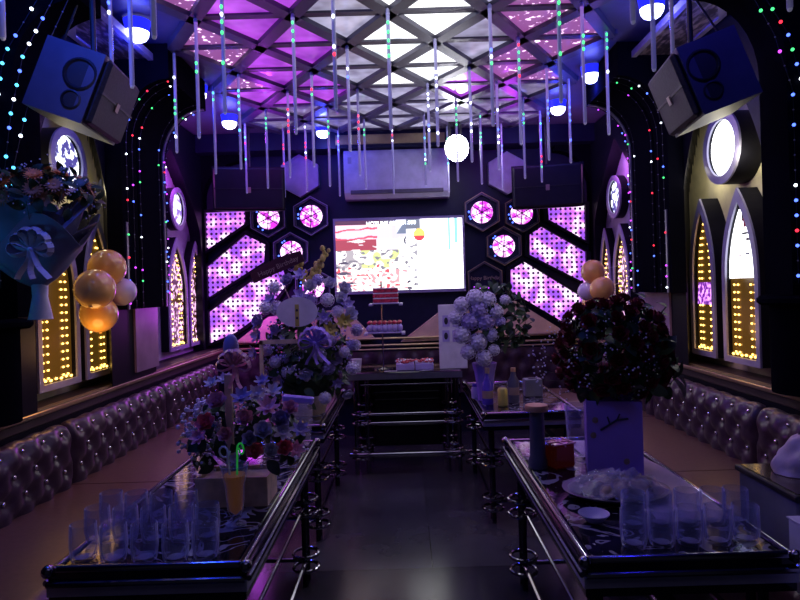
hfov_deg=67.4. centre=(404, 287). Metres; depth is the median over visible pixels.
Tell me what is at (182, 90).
string lights
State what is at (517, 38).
tube
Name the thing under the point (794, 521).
carton
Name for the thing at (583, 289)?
balloon
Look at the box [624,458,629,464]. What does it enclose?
print
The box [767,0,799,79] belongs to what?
string lights
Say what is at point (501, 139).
tube
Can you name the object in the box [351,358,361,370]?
paper cup
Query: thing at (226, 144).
ceiling
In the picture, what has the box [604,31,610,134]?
tube
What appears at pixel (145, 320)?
trim
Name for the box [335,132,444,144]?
lining
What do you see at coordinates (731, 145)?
round wall light
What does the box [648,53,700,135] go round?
grille
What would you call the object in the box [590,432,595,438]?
print
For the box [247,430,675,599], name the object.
floor
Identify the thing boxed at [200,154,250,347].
door frame
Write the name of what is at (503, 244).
grille
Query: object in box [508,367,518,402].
bottle
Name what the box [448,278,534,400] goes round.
hydrangea vase
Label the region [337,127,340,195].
tube
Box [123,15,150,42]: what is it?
recessed light
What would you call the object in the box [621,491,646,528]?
drinking glass
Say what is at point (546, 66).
tube
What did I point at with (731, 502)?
drinking glass
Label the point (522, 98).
tube
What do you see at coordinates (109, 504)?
drinking glass
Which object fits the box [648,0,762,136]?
speaker
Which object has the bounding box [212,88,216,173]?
tube
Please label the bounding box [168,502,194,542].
drinking glass
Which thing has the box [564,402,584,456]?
glass vase
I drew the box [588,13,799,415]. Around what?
wall
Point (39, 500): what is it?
sofa section
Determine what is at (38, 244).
bouquet
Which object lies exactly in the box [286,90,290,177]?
tube
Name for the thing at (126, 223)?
trim
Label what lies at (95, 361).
arched window
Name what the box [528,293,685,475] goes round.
vase
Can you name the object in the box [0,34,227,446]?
wall
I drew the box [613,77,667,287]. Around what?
string lights
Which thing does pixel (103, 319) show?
balloon
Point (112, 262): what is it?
balloon
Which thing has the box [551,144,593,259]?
door frame
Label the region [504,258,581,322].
led panel
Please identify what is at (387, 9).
tube
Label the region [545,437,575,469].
cup
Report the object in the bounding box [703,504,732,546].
drinking glass
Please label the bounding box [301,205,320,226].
grille
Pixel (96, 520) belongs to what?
drinking glass
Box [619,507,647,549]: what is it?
drinking glass
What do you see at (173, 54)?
tube
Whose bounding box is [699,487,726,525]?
drinking glass
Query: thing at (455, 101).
tube
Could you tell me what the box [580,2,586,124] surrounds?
tube
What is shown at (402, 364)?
gift box
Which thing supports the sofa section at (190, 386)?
on the floor
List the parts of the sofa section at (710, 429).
seat, backrest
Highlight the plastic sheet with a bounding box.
[569,440,732,520]
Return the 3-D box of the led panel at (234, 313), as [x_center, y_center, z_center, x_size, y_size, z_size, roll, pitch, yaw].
[-1.542,0.182,5.935,0.873,0.768,0.090,-2,0,0]
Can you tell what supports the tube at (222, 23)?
hanging from the ceiling light at (258, 40)
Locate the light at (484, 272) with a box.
[467,261,502,294]
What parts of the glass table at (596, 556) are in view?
corner knob, leg, rim rail, rim rail, corner knob, leg, rim rail, rim rail, leg, corner knob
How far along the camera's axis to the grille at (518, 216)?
5.93 m
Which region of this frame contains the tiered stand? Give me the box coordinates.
[364,282,404,369]
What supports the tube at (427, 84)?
hanging from the ceiling light at (258, 40)
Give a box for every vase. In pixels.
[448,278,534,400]
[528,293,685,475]
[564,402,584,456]
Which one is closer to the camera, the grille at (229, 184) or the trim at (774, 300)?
the trim at (774, 300)
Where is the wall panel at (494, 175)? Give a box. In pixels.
[487,151,523,194]
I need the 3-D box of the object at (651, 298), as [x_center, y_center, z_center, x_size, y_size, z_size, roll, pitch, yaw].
[1.780,0.237,4.220,0.015,0.420,0.400,-2,0,0]
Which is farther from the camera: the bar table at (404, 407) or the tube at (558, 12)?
the bar table at (404, 407)
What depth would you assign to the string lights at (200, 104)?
4.12 m
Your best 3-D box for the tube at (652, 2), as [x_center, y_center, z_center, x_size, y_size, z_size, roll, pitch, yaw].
[0.980,-1.181,2.379,0.021,0.646,0.029,-2,0,0]
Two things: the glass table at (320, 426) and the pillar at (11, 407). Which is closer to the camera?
the pillar at (11, 407)
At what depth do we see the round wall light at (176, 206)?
5.34 m
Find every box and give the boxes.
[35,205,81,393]
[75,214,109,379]
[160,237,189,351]
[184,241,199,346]
[395,358,414,370]
[415,357,433,369]
[522,377,542,396]
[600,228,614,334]
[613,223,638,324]
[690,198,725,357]
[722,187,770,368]
[735,463,799,548]
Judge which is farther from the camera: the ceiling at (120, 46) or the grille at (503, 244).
the grille at (503, 244)
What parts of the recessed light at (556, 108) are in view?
bulb, lamp shade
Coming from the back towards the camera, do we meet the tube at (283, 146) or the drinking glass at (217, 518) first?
the tube at (283, 146)
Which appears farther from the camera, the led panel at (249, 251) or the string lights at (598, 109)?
the led panel at (249, 251)
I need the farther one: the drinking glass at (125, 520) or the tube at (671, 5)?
the tube at (671, 5)
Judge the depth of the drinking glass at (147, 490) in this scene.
2.02 m
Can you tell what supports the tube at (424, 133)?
hanging from the ceiling light at (258, 40)
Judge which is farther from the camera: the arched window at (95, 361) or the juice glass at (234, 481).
the arched window at (95, 361)
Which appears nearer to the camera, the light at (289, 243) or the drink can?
the drink can
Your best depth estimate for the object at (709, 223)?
3.79 m
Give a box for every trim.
[0,318,33,330]
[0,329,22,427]
[0,348,223,440]
[125,222,130,308]
[133,307,158,372]
[136,90,182,307]
[161,108,203,306]
[238,301,559,344]
[587,104,635,291]
[597,339,799,410]
[605,87,657,292]
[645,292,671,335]
[665,209,669,292]
[756,295,799,305]
[769,305,799,396]
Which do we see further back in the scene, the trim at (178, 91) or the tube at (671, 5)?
the trim at (178, 91)
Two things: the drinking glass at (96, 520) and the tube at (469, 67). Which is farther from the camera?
the tube at (469, 67)
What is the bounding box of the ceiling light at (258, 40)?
[134,0,617,133]
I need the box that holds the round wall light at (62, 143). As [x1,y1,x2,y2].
[40,127,86,196]
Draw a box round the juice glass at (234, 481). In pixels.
[218,442,248,526]
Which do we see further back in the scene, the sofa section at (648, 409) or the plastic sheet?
the sofa section at (648, 409)
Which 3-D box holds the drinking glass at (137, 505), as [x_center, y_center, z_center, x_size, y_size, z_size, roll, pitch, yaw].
[-0.880,0.742,1.889,0.078,0.108,0.077,-2,0,-43]
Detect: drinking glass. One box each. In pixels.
[68,520,97,563]
[84,504,110,543]
[99,490,123,526]
[99,520,127,562]
[112,505,138,544]
[124,490,148,526]
[130,521,158,562]
[140,505,166,544]
[149,489,173,526]
[161,520,189,560]
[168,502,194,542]
[174,490,198,525]
[191,518,218,560]
[194,502,219,540]
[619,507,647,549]
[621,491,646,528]
[646,490,672,527]
[647,507,675,548]
[673,487,699,526]
[675,505,703,547]
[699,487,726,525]
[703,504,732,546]
[722,486,749,524]
[730,502,760,544]
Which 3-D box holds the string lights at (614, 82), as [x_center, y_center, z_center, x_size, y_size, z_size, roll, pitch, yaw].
[1.500,-0.655,3.900,0.306,1.382,0.012,-2,0,0]
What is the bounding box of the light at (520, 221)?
[504,199,539,232]
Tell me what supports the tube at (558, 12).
hanging from the ceiling light at (258, 40)
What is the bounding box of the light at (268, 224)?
[250,211,286,237]
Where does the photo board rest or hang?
on the bar table at (404, 407)
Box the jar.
[471,383,477,398]
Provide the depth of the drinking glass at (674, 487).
1.89 m
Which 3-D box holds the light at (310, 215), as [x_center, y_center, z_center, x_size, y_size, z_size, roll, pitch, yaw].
[-0.927,-0.710,5.937,0.338,0.390,0.086,-2,0,0]
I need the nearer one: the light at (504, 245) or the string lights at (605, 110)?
the string lights at (605, 110)
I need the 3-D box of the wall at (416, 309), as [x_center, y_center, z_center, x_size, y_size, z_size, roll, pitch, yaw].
[-0.001,-0.035,6.030,4.600,2.970,0.100,-2,0,0]
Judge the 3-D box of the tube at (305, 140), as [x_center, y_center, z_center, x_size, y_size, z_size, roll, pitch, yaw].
[-0.871,-1.162,5.268,0.021,0.646,0.029,-2,0,0]
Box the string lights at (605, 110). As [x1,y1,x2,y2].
[605,110,632,287]
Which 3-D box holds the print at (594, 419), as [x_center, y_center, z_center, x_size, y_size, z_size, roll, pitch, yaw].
[0.752,0.523,2.373,0.026,0.026,0.004,-2,0,0]
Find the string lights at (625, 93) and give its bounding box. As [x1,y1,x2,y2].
[625,93,655,287]
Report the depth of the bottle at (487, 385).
3.88 m
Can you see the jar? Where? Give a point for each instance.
(474, 394)
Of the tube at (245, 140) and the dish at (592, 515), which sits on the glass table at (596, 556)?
the dish at (592, 515)
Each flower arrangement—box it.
[176,334,309,507]
[247,245,362,415]
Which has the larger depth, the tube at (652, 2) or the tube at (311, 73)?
the tube at (311, 73)
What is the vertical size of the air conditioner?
0.462 m
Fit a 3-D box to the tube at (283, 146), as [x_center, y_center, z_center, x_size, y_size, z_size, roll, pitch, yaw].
[-1.113,-1.154,5.513,0.021,0.646,0.029,-2,0,0]
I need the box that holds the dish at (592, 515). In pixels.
[578,507,609,523]
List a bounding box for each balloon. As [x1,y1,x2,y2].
[73,269,116,308]
[79,300,118,333]
[86,249,126,283]
[113,278,136,305]
[578,282,591,299]
[581,260,619,283]
[589,277,625,298]
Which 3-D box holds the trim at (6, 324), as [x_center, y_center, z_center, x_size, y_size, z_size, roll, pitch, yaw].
[-1.776,0.157,2.520,0.370,0.042,0.370,-2,0,0]
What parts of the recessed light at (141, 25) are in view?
lamp shade, bulb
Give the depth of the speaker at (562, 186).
5.25 m
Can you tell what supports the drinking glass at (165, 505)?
on the glass table at (244, 549)
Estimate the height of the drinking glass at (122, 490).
0.108 m
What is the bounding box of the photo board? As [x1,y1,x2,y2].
[438,304,467,368]
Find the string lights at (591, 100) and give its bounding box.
[591,100,638,285]
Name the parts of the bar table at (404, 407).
leg, leg, rail, panel, rail, rail, rail, leg, leg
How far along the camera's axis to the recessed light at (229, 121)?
5.05 m
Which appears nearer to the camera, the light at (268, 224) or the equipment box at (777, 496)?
the equipment box at (777, 496)
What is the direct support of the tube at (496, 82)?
hanging from the ceiling light at (258, 40)
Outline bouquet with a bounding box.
[0,154,105,319]
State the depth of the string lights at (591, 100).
4.29 m
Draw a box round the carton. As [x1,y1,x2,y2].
[786,516,799,593]
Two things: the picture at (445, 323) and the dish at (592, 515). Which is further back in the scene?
the picture at (445, 323)
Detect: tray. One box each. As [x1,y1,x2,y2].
[364,331,404,335]
[369,302,402,305]
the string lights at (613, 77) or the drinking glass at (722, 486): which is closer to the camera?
the drinking glass at (722, 486)
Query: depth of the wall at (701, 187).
3.98 m
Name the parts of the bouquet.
wrapped stem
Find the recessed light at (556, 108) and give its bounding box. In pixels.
[549,98,566,114]
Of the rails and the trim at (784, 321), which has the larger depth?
the rails
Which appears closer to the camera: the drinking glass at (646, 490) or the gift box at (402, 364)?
the drinking glass at (646, 490)
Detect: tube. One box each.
[0,0,5,40]
[107,0,113,62]
[127,0,134,88]
[150,0,156,39]
[172,53,177,152]
[194,18,200,138]
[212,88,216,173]
[220,0,226,114]
[237,73,241,169]
[244,123,247,192]
[264,108,268,188]
[282,128,285,196]
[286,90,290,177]
[291,13,297,134]
[304,123,307,191]
[310,72,314,167]
[326,106,330,186]
[331,0,337,110]
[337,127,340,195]
[345,45,351,151]
[356,88,360,175]
[363,119,366,188]
[386,8,392,130]
[391,130,394,193]
[423,112,426,185]
[426,83,430,171]
[433,38,439,146]
[446,126,449,191]
[454,100,458,181]
[468,66,472,161]
[479,113,482,183]
[488,3,494,126]
[495,81,499,169]
[500,123,503,189]
[516,37,522,144]
[521,97,525,178]
[539,111,542,181]
[545,65,549,159]
[556,0,562,103]
[567,78,571,162]
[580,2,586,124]
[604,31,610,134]
[630,0,635,24]
[650,0,656,71]
[669,0,674,52]
[786,0,792,11]
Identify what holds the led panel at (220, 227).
attached to the wall at (416, 309)
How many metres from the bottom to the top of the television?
0.748 m
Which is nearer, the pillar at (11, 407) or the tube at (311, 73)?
the pillar at (11, 407)
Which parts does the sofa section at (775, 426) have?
seat, backrest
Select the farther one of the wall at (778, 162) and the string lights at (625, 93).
the string lights at (625, 93)
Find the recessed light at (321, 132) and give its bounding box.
[315,127,326,138]
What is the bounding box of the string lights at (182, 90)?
[138,90,184,306]
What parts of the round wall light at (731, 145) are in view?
frame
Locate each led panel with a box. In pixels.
[204,209,249,253]
[206,230,270,300]
[207,269,292,345]
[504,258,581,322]
[523,222,590,283]
[542,201,588,244]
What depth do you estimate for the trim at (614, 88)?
3.99 m
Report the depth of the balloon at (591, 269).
4.88 m
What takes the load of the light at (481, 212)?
attached to the wall at (416, 309)
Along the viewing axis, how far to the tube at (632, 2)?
1.93 m
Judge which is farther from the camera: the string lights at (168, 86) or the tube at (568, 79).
the tube at (568, 79)
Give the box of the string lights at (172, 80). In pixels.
[125,80,173,304]
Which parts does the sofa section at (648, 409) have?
seat, backrest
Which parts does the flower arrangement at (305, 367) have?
handle frame, pot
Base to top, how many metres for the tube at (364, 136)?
0.646 m
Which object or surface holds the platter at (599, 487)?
on the glass table at (596, 556)
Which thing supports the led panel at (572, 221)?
attached to the wall at (416, 309)
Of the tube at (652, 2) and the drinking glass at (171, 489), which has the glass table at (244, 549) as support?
the drinking glass at (171, 489)
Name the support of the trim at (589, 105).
attached to the wall at (606, 151)
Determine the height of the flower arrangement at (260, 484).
0.624 m
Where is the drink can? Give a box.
[497,387,507,406]
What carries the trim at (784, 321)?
attached to the wall at (606, 151)
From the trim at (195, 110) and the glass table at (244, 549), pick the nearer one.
the glass table at (244, 549)
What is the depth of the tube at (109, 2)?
2.76 m
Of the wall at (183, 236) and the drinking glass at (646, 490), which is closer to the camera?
the drinking glass at (646, 490)
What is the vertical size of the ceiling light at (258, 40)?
0.045 m
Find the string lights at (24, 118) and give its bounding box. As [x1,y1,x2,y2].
[11,0,67,184]
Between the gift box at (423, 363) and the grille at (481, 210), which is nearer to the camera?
the gift box at (423, 363)
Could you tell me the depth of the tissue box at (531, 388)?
4.09 m
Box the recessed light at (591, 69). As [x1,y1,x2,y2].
[580,63,598,83]
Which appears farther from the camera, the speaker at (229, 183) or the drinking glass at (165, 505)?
the speaker at (229, 183)
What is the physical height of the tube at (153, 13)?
0.646 m
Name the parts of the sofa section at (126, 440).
backrest, seat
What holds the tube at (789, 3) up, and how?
hanging from the ceiling at (617, 12)
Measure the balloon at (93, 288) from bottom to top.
0.211 m
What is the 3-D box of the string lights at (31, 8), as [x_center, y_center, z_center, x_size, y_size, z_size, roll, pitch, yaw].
[-1.622,-0.703,2.584,0.304,1.401,0.015,-2,0,0]
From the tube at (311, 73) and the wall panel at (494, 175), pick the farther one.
the wall panel at (494, 175)
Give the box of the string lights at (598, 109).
[598,109,631,288]
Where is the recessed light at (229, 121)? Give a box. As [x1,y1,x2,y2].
[220,113,237,128]
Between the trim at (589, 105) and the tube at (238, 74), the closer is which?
the tube at (238, 74)
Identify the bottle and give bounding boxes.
[482,368,492,404]
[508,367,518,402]
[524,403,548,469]
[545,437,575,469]
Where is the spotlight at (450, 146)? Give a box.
[444,122,468,160]
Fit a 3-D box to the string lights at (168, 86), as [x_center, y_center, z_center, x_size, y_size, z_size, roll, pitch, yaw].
[-1.536,-0.565,3.720,0.306,1.382,0.012,-2,0,0]
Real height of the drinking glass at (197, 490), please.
0.108 m
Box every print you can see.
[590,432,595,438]
[592,417,597,422]
[600,414,628,430]
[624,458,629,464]
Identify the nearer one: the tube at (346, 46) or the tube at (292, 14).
the tube at (292, 14)
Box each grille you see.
[85,60,138,143]
[213,168,283,208]
[258,212,277,228]
[282,241,300,255]
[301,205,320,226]
[472,201,491,222]
[494,235,513,256]
[512,209,530,223]
[513,163,582,207]
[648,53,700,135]
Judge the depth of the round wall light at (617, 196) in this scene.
5.31 m
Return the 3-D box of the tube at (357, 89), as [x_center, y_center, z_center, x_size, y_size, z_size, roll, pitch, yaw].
[-0.339,-1.142,4.395,0.021,0.646,0.029,-2,0,0]
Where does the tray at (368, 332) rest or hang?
on the tiered stand
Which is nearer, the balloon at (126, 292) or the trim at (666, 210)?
the balloon at (126, 292)
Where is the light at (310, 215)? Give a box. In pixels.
[293,196,328,235]
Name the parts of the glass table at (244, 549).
corner knob, rim rail, rim rail, corner knob, rim rail, rim rail, leg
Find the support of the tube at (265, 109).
hanging from the ceiling light at (258, 40)
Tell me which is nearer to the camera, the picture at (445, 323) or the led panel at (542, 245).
the picture at (445, 323)
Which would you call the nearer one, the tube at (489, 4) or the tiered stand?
the tube at (489, 4)
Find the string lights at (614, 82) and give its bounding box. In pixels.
[614,82,661,292]
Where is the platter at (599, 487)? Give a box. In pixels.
[562,473,669,503]
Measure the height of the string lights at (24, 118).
1.201 m
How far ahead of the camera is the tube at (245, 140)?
5.22 m
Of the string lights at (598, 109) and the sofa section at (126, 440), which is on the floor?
the sofa section at (126, 440)
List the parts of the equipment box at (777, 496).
lid, glass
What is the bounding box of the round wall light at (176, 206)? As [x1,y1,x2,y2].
[166,187,185,230]
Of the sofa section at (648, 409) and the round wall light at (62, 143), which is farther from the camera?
the sofa section at (648, 409)
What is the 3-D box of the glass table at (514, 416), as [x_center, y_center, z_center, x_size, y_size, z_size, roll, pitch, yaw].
[0.772,1.080,4.190,0.618,0.695,1.218,-2,0,0]
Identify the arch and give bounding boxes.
[105,43,205,309]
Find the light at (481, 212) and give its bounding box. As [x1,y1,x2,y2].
[464,192,499,231]
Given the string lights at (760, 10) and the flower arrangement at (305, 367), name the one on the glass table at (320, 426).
the flower arrangement at (305, 367)
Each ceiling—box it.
[68,6,152,60]
[101,0,679,134]
[194,123,594,156]
[631,0,726,56]
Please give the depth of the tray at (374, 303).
4.76 m
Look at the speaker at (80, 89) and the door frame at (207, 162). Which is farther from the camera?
the door frame at (207, 162)
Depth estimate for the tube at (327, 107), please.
4.81 m
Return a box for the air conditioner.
[343,148,449,201]
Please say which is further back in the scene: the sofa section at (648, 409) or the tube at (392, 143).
the tube at (392, 143)
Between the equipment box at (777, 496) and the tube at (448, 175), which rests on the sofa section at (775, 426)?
the equipment box at (777, 496)
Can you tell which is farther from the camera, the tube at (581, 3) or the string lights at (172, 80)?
the string lights at (172, 80)
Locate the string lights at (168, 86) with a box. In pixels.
[132,86,170,307]
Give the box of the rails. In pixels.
[223,332,579,353]
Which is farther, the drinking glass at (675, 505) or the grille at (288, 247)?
the grille at (288, 247)
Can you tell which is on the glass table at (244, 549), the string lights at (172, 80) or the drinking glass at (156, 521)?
the drinking glass at (156, 521)
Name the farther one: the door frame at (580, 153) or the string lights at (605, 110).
the door frame at (580, 153)
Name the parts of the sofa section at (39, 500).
backrest, seat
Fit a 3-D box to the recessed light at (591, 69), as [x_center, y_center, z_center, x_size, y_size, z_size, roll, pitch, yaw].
[1.301,-1.492,4.200,0.144,0.115,0.144,-2,0,0]
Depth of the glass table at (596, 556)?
1.77 m
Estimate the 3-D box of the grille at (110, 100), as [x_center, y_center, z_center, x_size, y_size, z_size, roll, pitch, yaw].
[-1.279,-0.805,2.636,0.119,0.264,0.365,-2,0,-7]
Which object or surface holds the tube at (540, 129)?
hanging from the ceiling light at (258, 40)
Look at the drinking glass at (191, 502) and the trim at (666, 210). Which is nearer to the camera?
the drinking glass at (191, 502)
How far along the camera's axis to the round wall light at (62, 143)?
3.35 m
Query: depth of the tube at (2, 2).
2.00 m
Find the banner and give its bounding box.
[249,251,304,297]
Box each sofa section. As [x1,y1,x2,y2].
[0,425,157,599]
[61,386,225,483]
[157,364,246,428]
[545,354,654,437]
[571,377,765,471]
[673,407,799,599]
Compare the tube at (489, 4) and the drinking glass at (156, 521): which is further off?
the tube at (489, 4)
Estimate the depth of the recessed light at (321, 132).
5.45 m
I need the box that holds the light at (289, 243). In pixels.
[273,232,308,271]
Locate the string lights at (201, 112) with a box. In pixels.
[165,112,201,301]
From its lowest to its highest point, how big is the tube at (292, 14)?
0.646 m
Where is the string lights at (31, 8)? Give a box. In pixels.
[0,0,36,287]
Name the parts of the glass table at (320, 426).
rim rail, leg, corner knob, rim rail, leg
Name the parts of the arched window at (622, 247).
frame, pane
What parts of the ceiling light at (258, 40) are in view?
light panel, light panel, light panel, light panel, light panel, light panel, light panel, light panel, light panel, light panel, light panel, light panel, light panel, light panel, light panel, light panel, light panel, light panel, light panel, light panel, light panel, light panel, light panel, light panel, light panel, light panel, light panel, light panel, light panel, light panel, light panel, light panel, light panel, light panel, light panel, light panel, light panel, light panel, light panel, light panel, light panel, light panel, light panel, light panel, light panel, light panel, light panel, light panel, light panel, light panel, light panel, light panel, light panel, light panel, light panel, light panel, light panel, light panel, light panel, light panel, light panel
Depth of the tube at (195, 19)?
3.20 m
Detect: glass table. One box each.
[40,438,320,599]
[234,389,346,540]
[462,380,583,522]
[501,437,799,599]
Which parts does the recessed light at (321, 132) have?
lamp shade, bulb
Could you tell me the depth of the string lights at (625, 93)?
4.00 m
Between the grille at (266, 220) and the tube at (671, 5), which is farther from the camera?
the grille at (266, 220)
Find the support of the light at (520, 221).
attached to the wall at (416, 309)
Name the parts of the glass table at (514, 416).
leg, rim rail, corner knob, leg, rim rail, rim rail, rim rail, leg, corner knob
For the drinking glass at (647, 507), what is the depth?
1.74 m
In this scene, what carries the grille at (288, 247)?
attached to the light at (289, 243)
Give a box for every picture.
[442,315,449,326]
[442,330,449,341]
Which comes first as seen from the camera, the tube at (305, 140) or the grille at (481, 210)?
the tube at (305, 140)
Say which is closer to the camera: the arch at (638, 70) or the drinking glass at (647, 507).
the drinking glass at (647, 507)
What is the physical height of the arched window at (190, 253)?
0.995 m
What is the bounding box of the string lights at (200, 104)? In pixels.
[158,104,200,303]
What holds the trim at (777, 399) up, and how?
attached to the wall at (606, 151)
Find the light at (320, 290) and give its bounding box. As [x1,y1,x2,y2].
[295,267,330,304]
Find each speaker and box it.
[22,0,138,144]
[211,124,285,211]
[511,115,584,209]
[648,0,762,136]
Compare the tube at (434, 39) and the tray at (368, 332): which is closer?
the tube at (434, 39)
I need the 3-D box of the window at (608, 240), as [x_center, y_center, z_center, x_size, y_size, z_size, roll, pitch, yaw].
[1.934,-0.070,5.664,0.090,0.995,0.311,-2,0,0]
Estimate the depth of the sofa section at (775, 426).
2.71 m
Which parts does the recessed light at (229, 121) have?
lamp shade, bulb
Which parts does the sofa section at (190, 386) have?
backrest, seat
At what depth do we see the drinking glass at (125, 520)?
1.75 m
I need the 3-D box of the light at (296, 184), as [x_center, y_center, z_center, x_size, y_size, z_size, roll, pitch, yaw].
[-1.036,-1.105,5.938,0.364,0.420,0.085,-2,0,0]
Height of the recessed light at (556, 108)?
0.115 m
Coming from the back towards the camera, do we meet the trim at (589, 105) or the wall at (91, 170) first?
the trim at (589, 105)
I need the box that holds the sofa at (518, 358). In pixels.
[228,345,579,396]
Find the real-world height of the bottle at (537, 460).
0.265 m
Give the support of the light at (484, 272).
attached to the wall at (416, 309)
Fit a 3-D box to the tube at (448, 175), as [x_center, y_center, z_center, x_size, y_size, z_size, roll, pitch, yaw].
[0.394,-1.199,5.505,0.021,0.646,0.029,-2,0,0]
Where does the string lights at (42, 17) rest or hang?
attached to the wall at (15, 296)
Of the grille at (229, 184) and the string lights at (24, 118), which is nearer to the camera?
the string lights at (24, 118)
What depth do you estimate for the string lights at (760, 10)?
2.58 m
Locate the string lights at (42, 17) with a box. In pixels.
[4,0,52,186]
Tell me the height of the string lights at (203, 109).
1.382 m
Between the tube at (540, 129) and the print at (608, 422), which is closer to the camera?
the print at (608, 422)
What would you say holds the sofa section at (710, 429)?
on the floor
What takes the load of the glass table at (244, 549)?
on the floor
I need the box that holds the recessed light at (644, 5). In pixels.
[637,0,664,19]
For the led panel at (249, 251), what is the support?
attached to the wall at (416, 309)
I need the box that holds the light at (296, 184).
[281,154,319,197]
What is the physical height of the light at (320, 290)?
0.390 m
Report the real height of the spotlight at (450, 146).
0.395 m
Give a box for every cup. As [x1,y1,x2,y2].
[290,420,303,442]
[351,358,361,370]
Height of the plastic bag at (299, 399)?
0.257 m
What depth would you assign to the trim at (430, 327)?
5.86 m
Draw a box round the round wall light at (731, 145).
[703,110,760,184]
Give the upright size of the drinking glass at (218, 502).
0.108 m
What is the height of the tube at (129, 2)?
0.646 m
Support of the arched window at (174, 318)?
attached to the wall at (183, 236)
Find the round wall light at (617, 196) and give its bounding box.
[606,175,628,217]
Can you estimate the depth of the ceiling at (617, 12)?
4.07 m
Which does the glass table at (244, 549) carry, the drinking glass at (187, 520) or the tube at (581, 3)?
the drinking glass at (187, 520)
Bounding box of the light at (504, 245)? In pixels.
[486,226,521,265]
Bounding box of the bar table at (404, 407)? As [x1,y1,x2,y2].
[348,362,467,473]
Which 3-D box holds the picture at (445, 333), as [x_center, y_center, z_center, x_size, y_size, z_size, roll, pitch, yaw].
[0.325,0.380,4.748,0.056,0.090,0.004,-2,0,0]
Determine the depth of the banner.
3.70 m
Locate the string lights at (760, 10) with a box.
[755,0,799,282]
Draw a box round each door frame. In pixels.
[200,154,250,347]
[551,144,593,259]
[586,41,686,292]
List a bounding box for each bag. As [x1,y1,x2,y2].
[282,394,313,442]
[770,433,799,477]
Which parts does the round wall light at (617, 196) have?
frame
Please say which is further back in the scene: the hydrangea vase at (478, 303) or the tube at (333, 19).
the hydrangea vase at (478, 303)
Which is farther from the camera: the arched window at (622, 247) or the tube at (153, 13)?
the arched window at (622, 247)
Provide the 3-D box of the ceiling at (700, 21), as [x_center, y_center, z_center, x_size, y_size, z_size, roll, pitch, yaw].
[1.577,-1.477,3.560,0.300,0.040,1.320,-2,0,0]
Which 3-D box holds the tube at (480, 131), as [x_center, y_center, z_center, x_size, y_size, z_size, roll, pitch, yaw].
[0.648,-1.207,5.121,0.021,0.646,0.029,-2,0,0]
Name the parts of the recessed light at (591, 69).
lamp shade, bulb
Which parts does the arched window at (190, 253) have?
pane, frame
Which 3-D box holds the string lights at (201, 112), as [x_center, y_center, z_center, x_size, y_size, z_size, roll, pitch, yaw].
[-1.565,-0.578,4.282,0.278,1.352,0.012,-2,0,0]
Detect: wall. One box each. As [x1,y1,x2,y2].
[0,0,100,317]
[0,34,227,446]
[37,117,107,400]
[157,164,192,360]
[207,148,588,434]
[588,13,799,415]
[606,104,770,376]
[692,0,799,294]
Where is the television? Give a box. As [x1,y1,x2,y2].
[333,215,465,294]
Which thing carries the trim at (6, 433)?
attached to the wall at (184, 166)
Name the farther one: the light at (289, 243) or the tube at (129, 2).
the light at (289, 243)
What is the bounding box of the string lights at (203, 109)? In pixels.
[163,109,203,305]
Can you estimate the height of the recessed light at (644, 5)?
0.115 m

